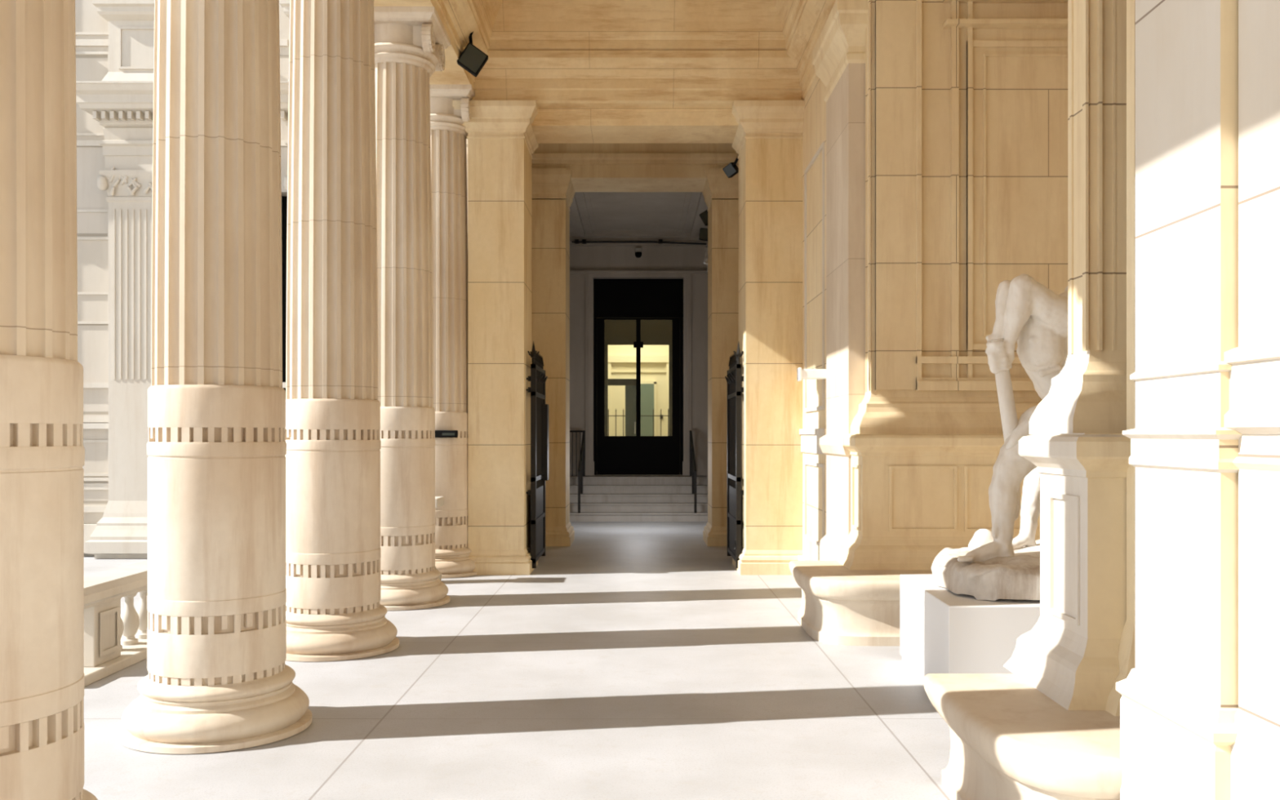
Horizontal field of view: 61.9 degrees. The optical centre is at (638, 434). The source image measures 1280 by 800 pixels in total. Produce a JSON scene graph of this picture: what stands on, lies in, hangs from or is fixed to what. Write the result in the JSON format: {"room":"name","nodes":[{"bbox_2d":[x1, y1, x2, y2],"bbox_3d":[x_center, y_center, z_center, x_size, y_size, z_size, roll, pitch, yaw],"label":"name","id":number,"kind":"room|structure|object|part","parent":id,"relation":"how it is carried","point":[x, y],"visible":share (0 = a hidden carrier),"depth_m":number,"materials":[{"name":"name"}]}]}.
{"room":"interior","nodes":[
{"label":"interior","id":0,"kind":"room"},
{"bbox_2d":[83,521,951,799],"bbox_3d":[-4.250,1.700,6.785,19.500,0.200,25.570,0,0,0],"label":"floor","id":1,"kind":"structure","parent":0,"point":[635,660],"depth_m":6.31,"materials":[{"name":"stone"}]},
{"bbox_2d":[0,0,97,799],"bbox_3d":[-2.290,-1.150,3.645,0.980,5.500,0.980,0,0,0],"label":"fluted column","id":2,"kind":"structure","parent":1,"relation":"on","point":[42,450],"depth_m":3.53,"materials":[{"name":"stone"}]},
{"bbox_2d":[83,560,147,687],"bbox_3d":[-3.720,1.295,9.425,0.440,0.610,5.550,0,0,0],"label":"balustrade","id":3,"kind":"object","parent":1,"relation":"on","point":[115,641],"visible":0.25,"depth_m":7.26,"materials":[{"name":"beige stone"}]},
{"bbox_3d":[-3.720,1.055,9.425,0.400,0.130,5.550,0,0,0],"label":"rail","id":4,"kind":"part","parent":3,"relation":"part of","materials":[{"name":"beige stone"}]},
{"bbox_2d":[118,0,311,754],"bbox_3d":[-2.290,-1.150,5.812,0.980,5.500,0.980,0,0,0],"label":"fluted column","id":5,"kind":"structure","parent":1,"relation":"on","point":[219,679],"depth_m":5.53,"materials":[{"name":"stone"}]},
{"bbox_2d":[373,0,488,89],"bbox_3d":[-2.340,-4.460,3.090,1.320,1.120,18.180,0,0,0],"label":"entablature","id":6,"kind":"object","parent":5,"relation":"on","point":[458,18],"visible":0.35,"depth_m":10.88,"materials":[{"name":"stone"}]},
{"bbox_2d":[457,31,488,76],"bbox_3d":[-1.739,-4.018,11.195,0.323,0.523,0.252,0,0,-8],"label":"floodlight","id":7,"kind":"object","parent":6,"relation":"attached to","point":[472,59],"visible":0.98,"depth_m":11.10,"materials":[{"name":"black metal"}]},
{"bbox_2d":[75,0,467,558],"bbox_3d":[-6.975,-2.781,13.930,10.050,9.238,0.980,0,0,0],"label":"building wing","id":8,"kind":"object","parent":1,"relation":"on","point":[115,38],"visible":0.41,"depth_m":13.84,"materials":[{"name":"stone"}]},
{"bbox_3d":[-6.501,-3.949,13.930,1.556,1.050,0.980,0,0,0],"label":"cornice","id":9,"kind":"part","parent":8,"relation":"part of","materials":[{"name":"beige stone"}]},
{"bbox_3d":[-4.117,-3.949,13.930,1.514,1.050,0.980,0,0,0],"label":"cornice","id":10,"kind":"part","parent":8,"relation":"part of","materials":[{"name":"beige stone"}]},
{"bbox_2d":[284,0,399,662],"bbox_3d":[-2.290,-1.150,7.979,0.980,5.500,0.980,0,0,0],"label":"fluted column","id":11,"kind":"structure","parent":1,"relation":"on","point":[334,611],"depth_m":7.70,"materials":[{"name":"stone"}]},
{"bbox_2d":[373,6,450,610],"bbox_3d":[-2.290,-1.150,10.146,0.980,5.500,0.980,0,0,0],"label":"fluted column","id":12,"kind":"structure","parent":1,"relation":"on","point":[411,42],"depth_m":9.87,"materials":[{"name":"stone"}]},
{"bbox_2d":[434,496,444,581],"bbox_3d":[-2.340,1.140,11.500,0.420,0.920,0.400,0,0,0],"label":"console","id":13,"kind":"object","parent":1,"relation":"on","point":[439,500],"visible":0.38,"depth_m":11.49},
{"bbox_2d":[429,84,476,578],"bbox_3d":[-2.290,-1.150,12.313,0.980,5.500,0.980,0,0,0],"label":"fluted column","id":14,"kind":"structure","parent":1,"relation":"on","point":[448,135],"depth_m":12.04,"materials":[{"name":"stone"}]},
{"bbox_2d":[435,430,457,437],"bbox_3d":[-2.175,-0.005,11.952,0.290,0.080,0.096,0,0,0],"label":"sign","id":15,"kind":"object","parent":14,"relation":"attached to","point":[438,433],"visible":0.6,"depth_m":11.91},
{"bbox_2d":[452,100,538,574],"bbox_3d":[-1.630,-1.090,12.650,0.940,5.380,1.200,0,0,0],"label":"stone pier","id":16,"kind":"object","parent":1,"relation":"on","point":[502,141],"visible":0.86,"depth_m":12.20,"materials":[{"name":"stone"}]},
{"bbox_2d":[525,341,548,568],"bbox_3d":[-1.209,0.235,13.053,0.150,2.650,1.334,0,0,3],"label":"gate leaf","id":17,"kind":"object","parent":16,"relation":"attached to","point":[539,409],"visible":1,"depth_m":12.90,"materials":[{"name":"black metal"}]},
{"bbox_3d":[-1.225,0.370,13.070,0.060,2.380,1.300,0,0,0],"label":"frame","id":18,"kind":"part","parent":17,"relation":"part of","materials":[{"name":"black metal"}]},
{"bbox_3d":[-1.225,1.050,13.070,0.024,0.800,1.100,0,0,0],"label":"kick plate","id":19,"kind":"part","parent":17,"relation":"part of","materials":[{"name":"black metal"}]},
{"bbox_2d":[531,169,575,546],"bbox_3d":[-1.323,-1.090,15.750,0.735,5.380,1.080,0,0,0],"label":"stone pier","id":20,"kind":"object","parent":1,"relation":"on","point":[553,193],"visible":0.64,"depth_m":15.30,"materials":[{"name":"stone"}]},
{"bbox_2d":[531,143,738,191],"bbox_3d":[-0.010,-4.020,15.710,3.180,0.680,0.980,0,0,0],"label":"lintel","id":21,"kind":"structure","parent":20,"relation":"on","point":[594,167],"depth_m":15.30,"materials":[{"name":"stone"}]},
{"bbox_2d":[702,169,738,546],"bbox_3d":[1.328,-1.090,15.750,0.724,5.380,1.080,0,0,0],"label":"stone pier","id":22,"kind":"object","parent":1,"relation":"on","point":[720,193],"visible":0.56,"depth_m":15.30,"materials":[{"name":"stone"}]},
{"bbox_2d":[731,100,804,574],"bbox_3d":[1.580,-1.090,12.650,1.000,5.380,1.200,0,0,0],"label":"stone pier","id":23,"kind":"object","parent":1,"relation":"on","point":[767,141],"visible":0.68,"depth_m":12.20,"materials":[{"name":"stone"}]},
{"bbox_2d":[722,155,738,177],"bbox_3d":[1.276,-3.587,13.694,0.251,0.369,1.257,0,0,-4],"label":"floodlight","id":24,"kind":"object","parent":23,"relation":"attached to","point":[731,169],"visible":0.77,"depth_m":14.10,"materials":[{"name":"black metal"}]},
{"bbox_2d":[724,341,743,568],"bbox_3d":[1.176,0.235,13.052,0.159,2.650,1.336,0,0,0],"label":"gate leaf","id":25,"kind":"object","parent":23,"relation":"attached to","point":[734,379],"visible":0.94,"depth_m":12.80,"materials":[{"name":"black metal"}]},
{"bbox_3d":[1.170,1.050,13.070,0.024,0.800,1.100,0,0,0],"label":"kick plate","id":26,"kind":"part","parent":25,"relation":"part of","materials":[{"name":"black metal"}]},
{"bbox_3d":[1.170,0.370,13.070,0.060,2.380,1.300,0,0,0],"label":"frame","id":27,"kind":"part","parent":25,"relation":"part of","materials":[{"name":"black metal"}]},
{"bbox_2d":[812,0,868,560],"bbox_3d":[2.120,-1.093,9.895,0.800,5.385,1.350,0,0,0],"label":"pilaster","id":28,"kind":"object","parent":1,"relation":"on","point":[838,54],"visible":0.4,"depth_m":9.52,"materials":[{"name":"stone"}]},
{"bbox_2d":[789,560,932,645],"bbox_3d":[2.743,1.350,8.665,2.915,0.500,1.350,0,0,0],"label":"stone bench","id":29,"kind":"object","parent":1,"relation":"on","point":[840,605],"visible":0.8,"depth_m":8.11,"materials":[{"name":"stone"}]},
{"bbox_3d":[2.743,1.177,8.665,2.915,0.155,1.350,0,0,0],"label":"seat","id":30,"kind":"part","parent":29,"relation":"part of","materials":[{"name":"stone"}]},
{"bbox_2d":[833,0,1067,569],"bbox_3d":[3.121,-1.343,9.055,2.818,4.885,0.810,0,0,0],"label":"wall","id":31,"kind":"structure","parent":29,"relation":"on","point":[922,463],"depth_m":9.10,"materials":[{"name":"stone"}]},
{"bbox_3d":[2.034,-2.075,9.183,0.137,3.410,0.214,0,0,0],"label":"edge moulding","id":32,"kind":"part","parent":31,"relation":"part of","materials":[{"name":"stone"}]},
{"bbox_3d":[2.630,0.530,8.809,1.714,0.540,0.359,0,0,14],"label":"dado panel","id":33,"kind":"part","parent":31,"relation":"part of","materials":[{"name":"stone"}]},
{"bbox_2d":[875,0,1067,391],"bbox_3d":[3.210,-2.075,9.030,2.380,3.410,0.180,0,0,0],"label":"trim","id":34,"kind":"structure","parent":31,"relation":"attached to","point":[900,360],"depth_m":9.06,"materials":[{"name":"stone"}]},
{"bbox_2d":[900,574,1039,681],"bbox_3d":[2.547,1.296,6.890,1.505,0.607,1.460,0,0,0],"label":"plinth","id":35,"kind":"object","parent":1,"relation":"on","point":[943,630],"visible":0.34,"depth_m":6.18,"materials":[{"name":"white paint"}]},
{"bbox_2d":[931,274,1067,600],"bbox_3d":[2.614,-0.034,6.806,1.363,2.054,1.164,0,0,0],"label":"marble statue","id":36,"kind":"object","parent":35,"relation":"on","point":[994,565],"visible":0.46,"depth_m":6.61,"materials":[{"name":"white stone"}]},
{"bbox_3d":[2.521,-0.076,6.639,0.465,0.466,0.149,0,0,-6],"label":"sash","id":37,"kind":"part","parent":36,"relation":"part of","materials":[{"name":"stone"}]},
{"bbox_2d":[923,673,1122,799],"bbox_3d":[2.743,1.350,4.265,2.915,0.500,1.350,0,0,0],"label":"stone bench","id":38,"kind":"object","parent":1,"relation":"on","point":[1010,740],"visible":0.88,"depth_m":4.06,"materials":[{"name":"stone"}]},
{"bbox_2d":[1003,0,1130,710],"bbox_3d":[3.121,-1.343,4.655,2.818,4.885,0.810,0,0,0],"label":"stone pier","id":39,"kind":"structure","parent":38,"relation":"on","point":[1080,451],"depth_m":4.69,"materials":[{"name":"stone"}]},
{"bbox_3d":[2.630,0.530,4.410,1.714,0.540,0.359,0,0,14],"label":"dado panel","id":40,"kind":"part","parent":39,"relation":"part of","materials":[{"name":"stone"}]},
{"bbox_3d":[2.034,-2.075,4.783,0.137,3.410,0.214,0,0,0],"label":"edge moulding","id":41,"kind":"part","parent":39,"relation":"part of","materials":[{"name":"stone"}]},
{"bbox_2d":[1105,0,1135,716],"bbox_3d":[3.150,-1.350,4.335,2.580,4.900,0.350,0,0,0],"label":"trim","id":42,"kind":"structure","parent":39,"relation":"attached to","point":[1126,652],"depth_m":4.32,"materials":[{"name":"stone"}]},
{"bbox_2d":[1115,0,1242,799],"bbox_3d":[3.035,-1.093,3.322,2.830,5.385,0.625,0,0,0],"label":"pier","id":43,"kind":"object","parent":1,"relation":"on","point":[1179,703],"visible":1,"depth_m":3.26,"materials":[{"name":"stone"}]},
{"bbox_2d":[468,0,805,50],"bbox_3d":[0.800,-4.800,3.500,7.600,1.000,19.000,0,0,0],"label":"ceiling","id":44,"kind":"structure","parent":0,"point":[504,24],"depth_m":11.88,"materials":[{"name":"stone"}]},
{"bbox_2d":[568,191,707,237],"bbox_3d":[0.000,-4.280,19.000,3.200,0.640,5.600,0,0,0],"label":"ceiling","id":45,"kind":"structure","parent":0,"point":[592,214],"depth_m":19.41,"materials":[{"name":"paint"}]},
{"bbox_2d":[608,345,668,435],"bbox_3d":[0.000,-1.300,27.570,4.400,4.600,0.460,0,0,0],"label":"wall","id":46,"kind":"structure","parent":0,"point":[621,358],"depth_m":27.50,"materials":[{"name":"beige paint"}]},
{"bbox_2d":[640,383,653,435],"bbox_3d":[0.200,-0.233,27.430,0.400,2.135,0.060,0,0,0],"label":"door","id":47,"kind":"structure","parent":46,"relation":"in","point":[646,389],"depth_m":27.40,"materials":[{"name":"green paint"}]},
{"bbox_2d":[569,245,707,475],"bbox_3d":[0.000,-1.500,22.000,3.200,6.200,0.400,0,0,0],"label":"wall","id":48,"kind":"structure","parent":0,"point":[582,258],"depth_m":21.80,"materials":[{"name":"paint"}]},
{"bbox_2d":[593,279,683,475],"bbox_3d":[0.000,-1.183,21.978,1.840,4.035,0.144,0,0,0],"label":"door","id":49,"kind":"structure","parent":48,"relation":"in","point":[637,300],"depth_m":21.97,"materials":[{"name":"black metal"}]},
{"bbox_3d":[-0.030,-0.465,21.943,0.028,0.400,0.074,0,0,0],"label":"handle","id":50,"kind":"part","parent":49,"relation":"part of","materials":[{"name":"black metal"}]},
{"bbox_3d":[0.030,-0.465,21.943,0.028,0.400,0.074,0,0,0],"label":"handle","id":51,"kind":"part","parent":49,"relation":"part of","materials":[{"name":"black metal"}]},
{"bbox_2d":[635,248,641,257],"bbox_3d":[0.000,-3.695,21.705,0.140,0.210,0.190,0,0,0],"label":"dome camera","id":52,"kind":"object","parent":48,"relation":"attached to","point":[637,251],"visible":1,"depth_m":21.66,"materials":[{"name":"white paint"}]},
{"bbox_2d":[569,236,707,475],"bbox_3d":[-0.015,-1.593,21.735,2.870,4.855,0.150,0,0,0],"label":"trim","id":53,"kind":"structure","parent":48,"relation":"attached to","point":[589,275],"depth_m":21.74,"materials":[{"name":"paint"}]},
{"bbox_2d":[571,239,706,244],"bbox_3d":[0.015,-3.896,21.625,2.731,0.108,0.070,0,0,0],"label":"conduit","id":54,"kind":"object","parent":48,"relation":"attached to","point":[576,241],"visible":1,"depth_m":21.61,"materials":[{"name":"black metal"}]},
{"bbox_2d":[604,320,672,435],"bbox_3d":[0.000,-1.232,24.050,3.500,4.135,0.100,0,0,0],"label":"wall","id":55,"kind":"structure","parent":0,"point":[617,332],"depth_m":24.00,"materials":[{"name":"yellow"}]},
{"bbox_2d":[608,378,635,435],"bbox_3d":[-0.385,-0.215,24.301,0.770,2.100,0.118,0,0,0],"label":"door","id":56,"kind":"structure","parent":55,"relation":"in","point":[630,384],"depth_m":24.30,"materials":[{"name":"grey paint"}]},
{"bbox_3d":[-0.160,-0.140,24.325,0.280,1.950,0.050,0,0,0],"label":"door panel","id":57,"kind":"part","parent":56,"relation":"part of","materials":[{"name":"grey paint"}]},
{"bbox_2d":[802,75,826,560],"bbox_3d":[2.240,-1.100,11.050,0.720,5.400,2.300,0,0,0],"label":"wall","id":58,"kind":"structure","parent":0,"point":[814,134],"depth_m":11.40,"materials":[{"name":"stone"}]},
{"bbox_2d":[531,106,737,143],"bbox_3d":[-0.040,-3.685,12.690,2.520,0.230,0.780,0,0,0],"label":"trim","id":59,"kind":"structure","parent":58,"relation":"attached to","point":[551,125],"depth_m":12.33,"materials":[{"name":"stone"}]},
{"bbox_2d":[471,50,803,106],"bbox_3d":[-0.025,-4.400,12.520,3.850,1.240,1.160,0,0,0],"label":"beam","id":60,"kind":"structure","parent":58,"relation":"attached to","point":[550,78],"depth_m":12.11,"materials":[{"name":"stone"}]},
{"bbox_2d":[796,367,826,381],"bbox_3d":[1.751,-0.590,10.500,0.361,0.130,0.120,0,0,0],"label":"box","id":61,"kind":"object","parent":58,"relation":"attached to","point":[802,374],"visible":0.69,"depth_m":10.45,"materials":[{"name":"white paint"}]},
{"bbox_2d":[786,0,835,100],"bbox_3d":[3.080,-4.400,3.090,2.840,1.240,18.180,0,0,0],"label":"trim","id":62,"kind":"structure","parent":58,"relation":"on","point":[814,15],"depth_m":11.20,"materials":[{"name":"stone"}]},
{"bbox_2d":[797,142,826,560],"bbox_3d":[1.855,-0.675,11.325,0.070,4.550,1.750,0,0,0],"label":"trim","id":63,"kind":"structure","parent":58,"relation":"attached to","point":[810,437],"depth_m":11.38,"materials":[{"name":"stone"}]},
{"bbox_2d":[1224,0,1279,799],"bbox_3d":[3.058,-1.093,-1.475,2.784,5.385,9.150,0,0,0],"label":"wall","id":64,"kind":"structure","parent":0,"point":[1254,412],"depth_m":2.94,"materials":[{"name":"stone"}]},
{"bbox_3d":[0.000,1.320,23.585,3.200,0.960,8.030,0,0,0],"label":"floor","id":65,"kind":"structure","parent":0,"visible":0},
{"bbox_2d":[608,408,668,435],"bbox_3d":[0.000,0.105,25.600,1.500,1.460,0.024,0,0,0],"label":"railing","id":66,"kind":"object","parent":65,"relation":"on","point":[615,415],"visible":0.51,"depth_m":25.59,"materials":[{"name":"black metal"}]},
{"bbox_3d":[0.000,-0.445,25.600,1.500,0.020,0.020,0,0,0],"label":"rail","id":67,"kind":"part","parent":66,"relation":"part of","materials":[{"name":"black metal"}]},
{"bbox_2d":[569,475,707,521],"bbox_3d":[-0.015,1.218,20.648,2.770,0.765,2.205,0,0,0],"label":"staircase","id":68,"kind":"structure","parent":65,"relation":"on","point":[604,498],"depth_m":20.25,"materials":[{"name":"stone"}]},
{"bbox_2d":[569,430,585,513],"bbox_3d":[-1.234,0.759,20.579,0.332,1.682,1.942,0,0,0],"label":"handrail","id":69,"kind":"object","parent":68,"relation":"on","point":[581,471],"visible":0.96,"depth_m":20.71,"materials":[{"name":"black metal"}]},
{"bbox_3d":[-1.245,-0.060,21.380,0.310,0.036,0.036,0,0,0],"label":"guard rail","id":70,"kind":"part","parent":69,"relation":"part of","materials":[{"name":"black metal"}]},
{"bbox_3d":[-1.090,1.140,19.630,0.044,0.920,0.044,0,0,0],"label":"post","id":71,"kind":"part","parent":69,"relation":"part of","materials":[{"name":"black metal"}]},
{"bbox_3d":[-1.090,0.319,20.586,0.044,0.802,1.929,0,0,0],"label":"rail","id":72,"kind":"part","parent":69,"relation":"part of","materials":[{"name":"black metal"}]},
{"bbox_3d":[-1.090,0.731,20.500,0.044,0.821,0.044,0,0,0],"label":"post","id":73,"kind":"part","parent":69,"relation":"part of","materials":[{"name":"black metal"}]},
{"bbox_3d":[-1.090,0.388,21.380,0.044,0.895,0.044,0,0,0],"label":"post","id":74,"kind":"part","parent":69,"relation":"part of","materials":[{"name":"black metal"}]},
{"bbox_2d":[688,430,696,513],"bbox_3d":[1.050,0.759,20.579,0.044,1.682,1.942,0,0,0],"label":"handrail","id":75,"kind":"object","parent":68,"relation":"on","point":[692,461],"visible":1,"depth_m":20.48,"materials":[{"name":"black metal"}]},
{"bbox_3d":[1.050,0.388,21.380,0.044,0.895,0.044,0,0,0],"label":"post","id":76,"kind":"part","parent":75,"relation":"part of","materials":[{"name":"black metal"}]},
{"bbox_3d":[1.050,0.319,20.586,0.044,0.802,1.929,0,0,0],"label":"rail","id":77,"kind":"part","parent":75,"relation":"part of","materials":[{"name":"black metal"}]},
{"bbox_3d":[1.050,0.731,20.500,0.044,0.821,0.044,0,0,0],"label":"post","id":78,"kind":"part","parent":75,"relation":"part of","materials":[{"name":"black metal"}]},
{"bbox_3d":[1.050,1.140,19.630,0.044,0.920,0.044,0,0,0],"label":"post","id":79,"kind":"part","parent":75,"relation":"part of","materials":[{"name":"black metal"}]},
{"bbox_3d":[1.585,-1.500,19.000,0.330,6.200,5.600,0,0,0],"label":"wall","id":80,"kind":"structure","parent":0,"visible":0},
{"bbox_2d":[698,227,707,240],"bbox_3d":[1.238,-3.368,17.971,0.416,0.235,0.230,0,0,15],"label":"floodlight","id":81,"kind":"object","parent":80,"relation":"attached to","point":[703,232],"visible":0.46,"depth_m":17.91,"materials":[{"name":"black metal"}]},
{"bbox_2d":[699,208,707,226],"bbox_3d":[1.244,-3.667,17.976,0.409,0.308,0.246,0,0,20],"label":"floodlight","id":82,"kind":"object","parent":80,"relation":"attached to","point":[704,215],"visible":0.36,"depth_m":17.92,"materials":[{"name":"black metal"}]},
{"bbox_2d":[703,245,707,271],"bbox_3d":[1.268,-3.048,18.101,0.326,0.668,0.341,0,0,0],"label":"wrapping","id":83,"kind":"object","parent":80,"relation":"attached to","point":[705,260],"visible":0.09,"depth_m":18.08,"materials":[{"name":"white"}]}
]}

